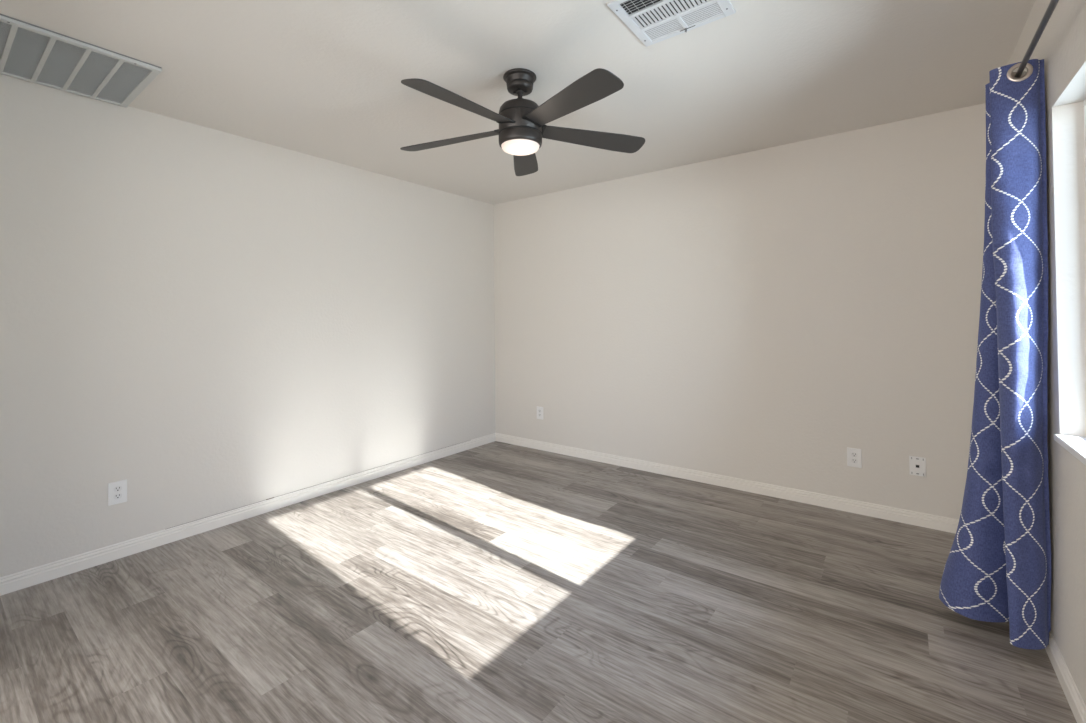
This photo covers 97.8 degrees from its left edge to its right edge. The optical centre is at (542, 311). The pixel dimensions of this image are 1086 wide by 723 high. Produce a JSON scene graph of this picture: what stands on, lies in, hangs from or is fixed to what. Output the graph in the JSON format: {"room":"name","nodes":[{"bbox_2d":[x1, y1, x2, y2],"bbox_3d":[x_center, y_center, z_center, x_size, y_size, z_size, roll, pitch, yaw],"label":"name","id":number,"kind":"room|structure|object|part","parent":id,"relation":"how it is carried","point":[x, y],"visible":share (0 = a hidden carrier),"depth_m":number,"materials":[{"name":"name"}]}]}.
{"room":"empty bedroom","nodes":[
{"label":"empty bedroom","id":0,"kind":"room"},
{"bbox_2d":[0,74,495,576],"bbox_3d":[-1.678,0.127,3.460,0.145,2.490,4.010,-1,-1,37],"label":"wall","id":1,"kind":"structure","parent":0,"point":[209,321],"depth_m":2.84,"materials":[{"name":"white paint"}]},
{"bbox_2d":[108,479,126,505],"bbox_3d":[-2.269,0.966,2.528,0.008,0.119,0.078,-1,-1,37],"label":"wall outlet","id":2,"kind":"object","parent":1,"relation":"attached to","point":[117,491],"visible":1,"depth_m":2.52,"materials":[{"name":"white plastic"}]},
{"bbox_2d":[114,493,121,498],"bbox_3d":[-2.267,0.985,2.526,0.002,0.029,0.034,-1,-1,37],"label":"receptacle","id":3,"kind":"object","parent":2,"relation":"attached to","point":[116,495],"depth_m":2.53,"materials":[{"name":"white plastic"}]},
{"bbox_2d":[114,486,121,491],"bbox_3d":[-2.267,0.946,2.527,0.002,0.029,0.034,-1,-1,37],"label":"receptacle","id":4,"kind":"object","parent":2,"relation":"attached to","point":[116,488],"depth_m":2.53,"materials":[{"name":"white plastic"}]},
{"bbox_2d":[0,433,495,595],"bbox_3d":[-1.604,1.280,3.397,0.012,0.083,3.720,-1,-1,37],"label":"baseboard","id":5,"kind":"structure","parent":1,"relation":"attached to","point":[10,583],"depth_m":2.83,"materials":[{"name":"white paint"}]},
{"bbox_2d":[0,0,1034,204],"bbox_3d":[-0.126,-1.199,2.296,4.068,0.100,4.010,-1,-1,37],"label":"ceiling","id":6,"kind":"structure","parent":0,"point":[317,78],"depth_m":2.25,"materials":[{"name":"white paint"}]},
{"bbox_2d":[0,14,161,107],"bbox_3d":[-2.250,-1.120,2.074,0.616,0.022,0.782,-1,-1,37],"label":"ceiling vent","id":7,"kind":"object","parent":6,"relation":"in","point":[29,52],"visible":1,"depth_m":2.15,"materials":[{"name":"grey metal"}]},
{"bbox_3d":[-2.323,-1.119,1.982,0.560,0.008,0.089,-1,-1,37],"label":"louvre panel","id":8,"kind":"part","parent":7,"relation":"part of","materials":[{"name":"grey metal"}]},
{"bbox_3d":[-2.259,-1.118,2.066,0.560,0.008,0.089,-1,-1,37],"label":"louvre panel","id":9,"kind":"part","parent":7,"relation":"part of","materials":[{"name":"grey metal"}]},
{"bbox_3d":[-2.195,-1.118,2.151,0.560,0.008,0.089,-1,-1,37],"label":"louvre panel","id":10,"kind":"part","parent":7,"relation":"part of","materials":[{"name":"grey metal"}]},
{"bbox_3d":[-2.130,-1.117,2.236,0.560,0.008,0.089,-1,-1,37],"label":"louvre panel","id":11,"kind":"part","parent":7,"relation":"part of","materials":[{"name":"grey metal"}]},
{"bbox_3d":[-2.064,-1.117,2.324,0.560,0.008,0.098,-1,-1,37],"label":"louvre panel","id":12,"kind":"part","parent":7,"relation":"part of","materials":[{"name":"grey metal"}]},
{"bbox_2d":[400,68,644,175],"bbox_3d":[-0.160,-0.961,2.326,1.220,0.373,1.276,-1,-1,19],"label":"ceiling fan","id":13,"kind":"object","parent":6,"relation":"hanging from","point":[521,131],"visible":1,"depth_m":2.22,"materials":[{"name":"black metal"}]},
{"bbox_3d":[-0.468,-0.874,2.430,0.567,0.006,0.144,-3,11,19],"label":"blade","id":14,"kind":"part","parent":13,"relation":"part of","materials":[{"name":"grey wood"}]},
{"bbox_3d":[-0.338,-0.881,2.005,0.144,0.006,0.567,15,11,36],"label":"blade","id":15,"kind":"part","parent":13,"relation":"part of","materials":[{"name":"black wood"}]},
{"bbox_3d":[-0.112,-1.044,2.310,0.041,0.070,0.041,-1,-1,37],"label":"down rod","id":16,"kind":"part","parent":13,"relation":"part of","materials":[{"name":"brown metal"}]},
{"bbox_3d":[-0.110,-0.796,2.307,0.186,0.041,0.186,-1,-1,37],"label":"lamp shade","id":17,"kind":"part","parent":13,"relation":"part of","materials":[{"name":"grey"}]},
{"bbox_3d":[-0.104,-0.874,2.686,0.144,0.006,0.567,-14,-3,0],"label":"blade","id":18,"kind":"part","parent":13,"relation":"part of","materials":[{"name":"grey wood"}]},
{"bbox_3d":[0.107,-0.885,1.998,0.144,0.006,0.567,16,-8,-34],"label":"blade","id":19,"kind":"part","parent":13,"relation":"part of","materials":[{"name":"black wood"}]},
{"bbox_3d":[0.251,-0.881,2.418,0.567,0.006,0.144,2,-14,-17],"label":"blade","id":20,"kind":"part","parent":13,"relation":"part of","materials":[{"name":"grey wood"}]},
{"bbox_2d":[607,0,734,46],"bbox_3d":[0.493,-1.148,1.807,0.371,0.026,0.346,-1,-1,37],"label":"ceiling vent","id":21,"kind":"object","parent":6,"relation":"in","point":[652,22],"visible":1,"depth_m":1.84,"materials":[{"name":"white metal"}]},
{"bbox_2d":[0,441,1076,722],"bbox_3d":[-0.571,1.287,1.640,3.818,0.001,5.320,-1,-1,37],"label":"floor","id":22,"kind":"structure","parent":0,"point":[493,582],"depth_m":1.98,"materials":[{"name":"plastic"}]},
{"bbox_2d":[494,103,985,518],"bbox_3d":[1.051,0.106,3.821,3.778,2.490,0.145,-1,-1,37],"label":"wall","id":23,"kind":"structure","parent":0,"point":[766,315],"depth_m":3.33,"materials":[{"name":"white paint"}]},
{"bbox_2d":[537,406,542,419],"bbox_3d":[-0.029,0.971,4.536,0.078,0.119,0.008,-1,-1,37],"label":"wall outlet","id":24,"kind":"object","parent":23,"relation":"attached to","point":[539,409],"visible":1,"depth_m":4.53,"materials":[{"name":"white plastic"}]},
{"bbox_2d":[496,433,958,533],"bbox_3d":[1.015,1.260,3.743,3.778,0.080,0.012,-1,-1,37],"label":"baseboard","id":25,"kind":"structure","parent":23,"relation":"attached to","point":[941,523],"depth_m":3.35,"materials":[{"name":"white paint"}]},
{"bbox_2d":[847,447,861,467],"bbox_3d":[1.982,0.931,3.017,0.078,0.119,0.008,-1,-1,37],"label":"wall outlet","id":26,"kind":"object","parent":23,"relation":"attached to","point":[854,456],"visible":1,"depth_m":3.01,"materials":[{"name":"white plastic"}]},
{"bbox_2d":[909,456,925,476],"bbox_3d":[2.235,0.923,2.827,0.078,0.112,0.008,-1,-1,37],"label":"data jack","id":27,"kind":"object","parent":23,"relation":"attached to","point":[917,465],"visible":1,"depth_m":2.83,"materials":[{"name":"white plastic"}]},
{"bbox_2d":[1008,0,1085,704],"bbox_3d":[1.452,0.065,1.097,0.145,2.490,4.010,-1,-1,37],"label":"wall","id":28,"kind":"structure","parent":0,"point":[1061,45],"depth_m":1.59,"materials":[{"name":"white paint"}]},
{"bbox_2d":[1015,0,1058,77],"bbox_3d":[1.306,-0.847,1.125,0.094,0.054,2.272,-1,-1,37],"label":"curtain rod","id":29,"kind":"object","parent":28,"relation":"attached to","point":[1053,3],"visible":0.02,"depth_m":1.46,"materials":[{"name":"grey metal"}]},
{"bbox_2d":[939,59,1050,649],"bbox_3d":[1.777,0.167,1.911,0.304,2.102,0.564,-1,-1,37],"label":"curtain","id":30,"kind":"object","parent":29,"relation":"hanging from","point":[997,568],"visible":0.99,"depth_m":1.70,"materials":[{"name":"blue fabric"}]},
{"bbox_2d":[1045,631,1085,722],"bbox_3d":[1.401,1.221,1.129,0.012,0.080,3.720,-1,-1,37],"label":"baseboard","id":31,"kind":"structure","parent":28,"relation":"attached to","point":[1077,705],"depth_m":1.55,"materials":[{"name":"white paint"}]},
{"bbox_2d":[1054,99,1085,464],"bbox_3d":[1.394,-0.135,1.037,0.160,1.138,1.352,-1,-1,37],"label":"window","id":32,"kind":"structure","parent":28,"relation":"in","point":[1076,445],"depth_m":1.52,"materials":[{"name":"white plastic"}]},
{"bbox_3d":[1.370,0.423,1.052,0.087,0.022,1.352,-1,-1,37],"label":"sill","id":33,"kind":"part","parent":32,"relation":"part of","materials":[{"name":"white paint"}]},
{"bbox_3d":[1.421,-0.147,1.017,0.054,1.116,1.352,-1,-1,37],"label":"frame","id":34,"kind":"part","parent":32,"relation":"part of","materials":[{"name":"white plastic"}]}
]}

